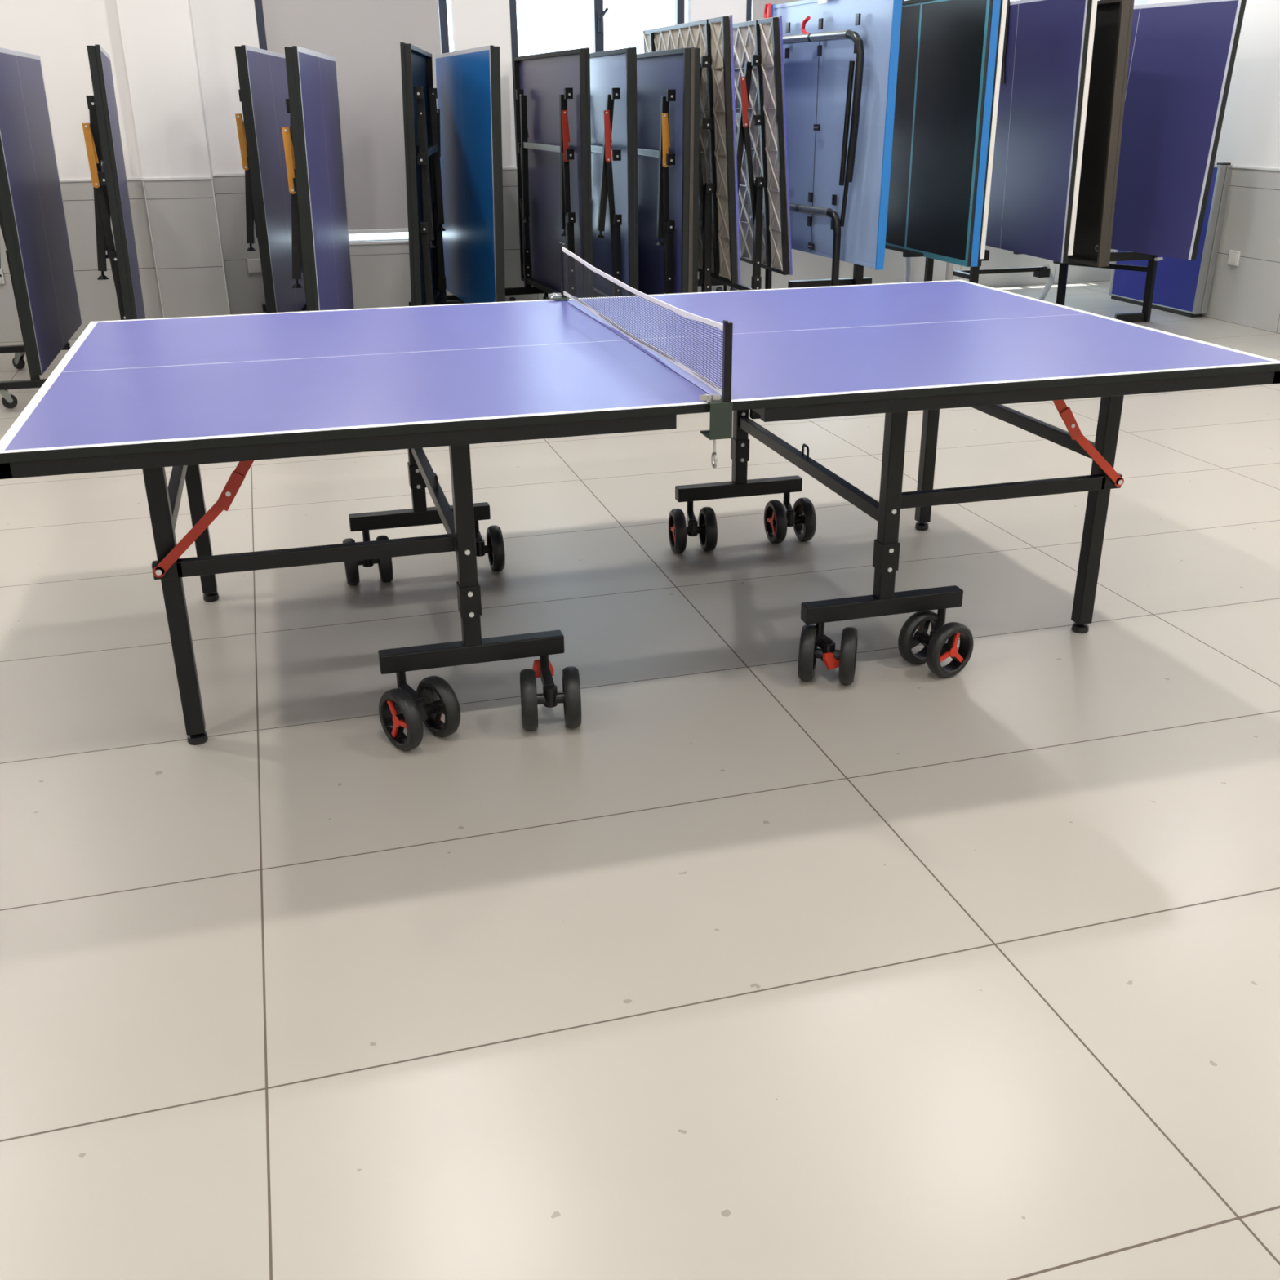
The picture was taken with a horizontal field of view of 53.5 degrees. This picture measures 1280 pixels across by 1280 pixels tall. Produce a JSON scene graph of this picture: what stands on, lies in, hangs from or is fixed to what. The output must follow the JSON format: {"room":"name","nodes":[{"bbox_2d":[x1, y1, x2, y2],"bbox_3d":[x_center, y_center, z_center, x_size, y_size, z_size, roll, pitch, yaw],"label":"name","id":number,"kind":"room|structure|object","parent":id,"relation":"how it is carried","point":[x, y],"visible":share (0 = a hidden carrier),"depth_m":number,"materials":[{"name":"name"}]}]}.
{"room":"table tennis showroom","nodes":[
{"label":"table tennis showroom","id":0,"kind":"room"},
{"bbox_2d":[0,0,1147,342],"bbox_3d":[-1.438,-3.596,7.962,11.000,3.050,0.688,-7,24,-14],"label":"wall","id":1,"kind":"structure","parent":0,"point":[174,62],"depth_m":7.65,"materials":[{"name":"white paint"}]},
{"bbox_2d":[0,268,4,284],"bbox_3d":[-3.821,-2.155,7.540,0.086,0.086,0.018,-7,24,-14],"label":"wall socket","id":2,"kind":"object","parent":1,"relation":"attached to","point":[2,278],"visible":0.99,"depth_m":7.55,"materials":[{"name":"white plastic"}]},
{"bbox_2d":[142,178,230,318],"bbox_3d":[-2.743,-2.318,7.727,0.394,0.905,0.010,-7,24,-14],"label":"trim","id":3,"kind":"structure","parent":1,"relation":"attached to","point":[211,179],"depth_m":7.70,"materials":[{"name":"white metal"}]},
{"bbox_2d":[246,258,262,273],"bbox_3d":[-2.468,-2.395,8.137,0.086,0.086,0.018,-7,24,-14],"label":"wall socket","id":4,"kind":"object","parent":1,"relation":"attached to","point":[254,265],"visible":0.92,"depth_m":8.13,"materials":[{"name":"white plastic"}]},
{"bbox_2d":[253,0,449,245],"bbox_3d":[-1.743,-3.558,7.923,1.184,2.085,0.105,-7,24,-14],"label":"window","id":5,"kind":"structure","parent":1,"relation":"in","point":[442,10],"depth_m":7.94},
{"bbox_2d":[262,0,441,234],"bbox_3d":[-1.755,-3.552,7.888,1.054,1.967,0.011,-7,24,-14],"label":"roller blind","id":6,"kind":"object","parent":5,"relation":"attached to","point":[364,37],"visible":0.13,"depth_m":7.92,"materials":[{"name":"grey fabric"}]},
{"bbox_2d":[509,0,684,193],"bbox_3d":[-0.252,-3.731,8.296,1.190,2.085,0.105,-7,24,-14],"label":"window","id":7,"kind":"structure","parent":1,"relation":"in","point":[598,13],"depth_m":8.17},
{"bbox_2d":[59,165,1279,182],"bbox_3d":[-0.196,-0.911,3.213,10.100,0.012,11.100,-7,24,-14],"label":"trim","id":8,"kind":"structure","parent":1,"relation":"attached to","point":[1234,166],"depth_m":7.55,"materials":[{"name":"white"}]},
{"bbox_2d":[746,0,904,21],"bbox_3d":[1.262,-3.906,8.676,1.180,2.085,0.105,-7,24,-14],"label":"window","id":9,"kind":"structure","parent":1,"relation":"in","point":[748,7],"depth_m":8.40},
{"bbox_2d":[751,0,803,20],"bbox_3d":[1.248,-4.156,8.532,1.050,1.412,0.011,-7,24,-14],"label":"roller blind","id":10,"kind":"object","parent":9,"relation":"attached to","point":[758,6],"visible":0.02,"depth_m":8.39,"materials":[{"name":"grey fabric"}]},
{"bbox_2d":[0,280,1279,1279],"bbox_3d":[0.033,-0.084,3.717,11.000,0.100,11.650,-7,24,-14],"label":"floor","id":11,"kind":"structure","parent":0,"point":[744,967],"depth_m":2.34,"materials":[{"name":"ceramic"}]},
{"bbox_2d":[0,47,82,408],"bbox_3d":[-3.468,-1.980,6.120,1.138,1.558,1.525,-7,24,-14],"label":"table","id":12,"kind":"object","parent":11,"relation":"on","point":[33,225],"visible":0.99,"depth_m":6.00,"materials":[{"name":"purple"}]},
{"bbox_2d":[81,44,145,319],"bbox_3d":[-2.554,-2.016,6.192,0.489,1.552,1.525,-8,24,-18],"label":"folded ping-pong table","id":13,"kind":"object","parent":11,"relation":"on","point":[102,135],"visible":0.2,"depth_m":5.62,"materials":[{"name":"black metal"}]},
{"bbox_2d":[234,44,306,313],"bbox_3d":[-2.023,-2.397,7.041,0.489,1.577,1.525,-3,23,-6],"label":"folded ping-pong table","id":14,"kind":"object","parent":11,"relation":"on","point":[263,92],"visible":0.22,"depth_m":6.56,"materials":[{"name":"purple"}]},
{"bbox_2d":[281,45,354,311],"bbox_3d":[-1.522,-1.946,6.032,0.489,1.532,1.525,-3,23,-6],"label":"folded ping-pong table","id":15,"kind":"object","parent":11,"relation":"on","point":[313,151],"visible":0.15,"depth_m":5.58,"materials":[{"name":"purple"}]},
{"bbox_2d":[0,299,710,751],"bbox_3d":[-0.694,-0.344,3.248,1.369,0.760,1.525,-7,24,-14],"label":"ping-pong table half","id":16,"kind":"object","parent":11,"relation":"on","point":[152,395],"visible":1,"depth_m":2.80,"materials":[{"name":"purple paint"}]},
{"bbox_2d":[547,242,733,467],"bbox_3d":[-0.050,-0.782,3.255,0.065,0.304,1.569,-7,24,-14],"label":"net","id":17,"kind":"object","parent":16,"relation":"attached to","point":[721,407],"visible":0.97,"depth_m":2.88,"materials":[{"name":"white"}]},
{"bbox_2d":[400,42,466,306],"bbox_3d":[-1.172,-2.421,7.074,0.489,1.583,1.525,-2,23,-4],"label":"folded ping-pong table","id":18,"kind":"object","parent":11,"relation":"on","point":[421,117],"visible":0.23,"depth_m":6.66,"materials":[{"name":"black"}]},
{"bbox_2d":[435,44,505,303],"bbox_3d":[-0.956,-2.530,7.330,0.489,1.578,1.525,-8,24,-17],"label":"folded ping-pong table","id":19,"kind":"object","parent":11,"relation":"on","point":[468,100],"visible":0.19,"depth_m":7.06,"materials":[{"name":"blue wood"}]},
{"bbox_2d":[505,47,593,302],"bbox_3d":[-0.566,-2.667,7.646,0.489,1.576,1.525,-8,24,-17],"label":"folded ping-pong table","id":20,"kind":"object","parent":11,"relation":"on","point":[552,90],"visible":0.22,"depth_m":7.55,"materials":[{"name":"grey"}]},
{"bbox_2d":[543,46,638,299],"bbox_3d":[-0.271,-2.627,7.548,0.489,1.573,1.525,-7,24,-14],"label":"folded ping-pong table","id":21,"kind":"object","parent":11,"relation":"on","point":[613,73],"visible":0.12,"depth_m":7.08,"materials":[{"name":"blue wood"}]},
{"bbox_2d":[594,47,694,297],"bbox_3d":[0.022,-2.517,7.300,0.489,1.561,1.525,-6,24,-13],"label":"folded ping-pong table","id":22,"kind":"object","parent":11,"relation":"on","point":[665,79],"visible":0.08,"depth_m":6.87,"materials":[{"name":"blue wood"}]},
{"bbox_2d":[646,47,700,293],"bbox_3d":[0.127,-2.600,7.486,0.489,1.567,1.525,-6,24,-13],"label":"folded ping-pong table","id":23,"kind":"object","parent":11,"relation":"on","point":[697,51],"visible":0.02,"depth_m":6.74,"materials":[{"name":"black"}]},
{"bbox_2d":[642,14,740,292],"bbox_3d":[0.241,-2.747,7.627,0.489,1.724,1.525,-7,24,-14],"label":"folded ping-pong table","id":24,"kind":"object","parent":11,"relation":"on","point":[718,238],"visible":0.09,"depth_m":7.09,"materials":[{"name":"white"}]},
{"bbox_2d":[697,15,792,291],"bbox_3d":[0.561,-2.870,7.897,0.489,1.733,1.525,-7,24,-14],"label":"folded ping-pong table","id":25,"kind":"object","parent":11,"relation":"on","point":[762,151],"visible":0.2,"depth_m":7.37,"materials":[{"name":"white"}]},
{"bbox_2d":[764,0,1000,288],"bbox_3d":[1.277,-2.726,7.405,0.787,1.844,1.536,-7,24,-14],"label":"folding table","id":26,"kind":"object","parent":11,"relation":"on","point":[888,103],"visible":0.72,"depth_m":7.07,"materials":[{"name":"teal paint"}]},
{"bbox_2d":[564,280,1279,684],"bbox_3d":[0.628,-0.498,3.579,1.369,0.760,1.525,-7,24,-14],"label":"ping-pong table half","id":27,"kind":"object","parent":11,"relation":"on","point":[894,350],"visible":0.98,"depth_m":3.16,"materials":[{"name":"purple paint"}]},
{"bbox_2d":[884,0,1097,300],"bbox_3d":[2.273,-2.879,7.746,1.550,1.876,1.728,-7,24,-14],"label":"folding table","id":28,"kind":"object","parent":11,"relation":"on","point":[1045,47],"visible":0.41,"depth_m":7.20,"materials":[{"name":"purple paint"}]},
{"bbox_2d":[1013,0,1246,322],"bbox_3d":[2.756,-2.881,7.785,0.875,1.814,1.527,-7,24,-14],"label":"folding table","id":29,"kind":"object","parent":11,"relation":"on","point":[1161,75],"visible":0.56,"depth_m":7.30,"materials":[{"name":"purple"}]},
{"bbox_2d":[1109,162,1233,317],"bbox_3d":[3.480,-2.678,8.389,0.114,0.945,0.920,-7,24,-14],"label":"table","id":30,"kind":"object","parent":11,"relation":"on","point":[1182,286],"visible":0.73,"depth_m":8.17,"materials":[{"name":"wood"}]},
{"bbox_2d":[1108,0,1279,333],"bbox_3d":[4.954,-2.145,4.431,0.708,3.050,11.450,-7,24,-14],"label":"wall","id":31,"kind":"structure","parent":0,"point":[1247,294],"depth_m":7.68,"materials":[{"name":"white paint"}]},
{"bbox_2d":[1226,249,1239,266],"bbox_3d":[3.685,-2.371,7.888,0.018,0.086,0.086,-7,24,-14],"label":"wall socket","id":32,"kind":"object","parent":31,"relation":"attached to","point":[1233,255],"visible":1,"depth_m":7.88,"materials":[{"name":"white plastic"}]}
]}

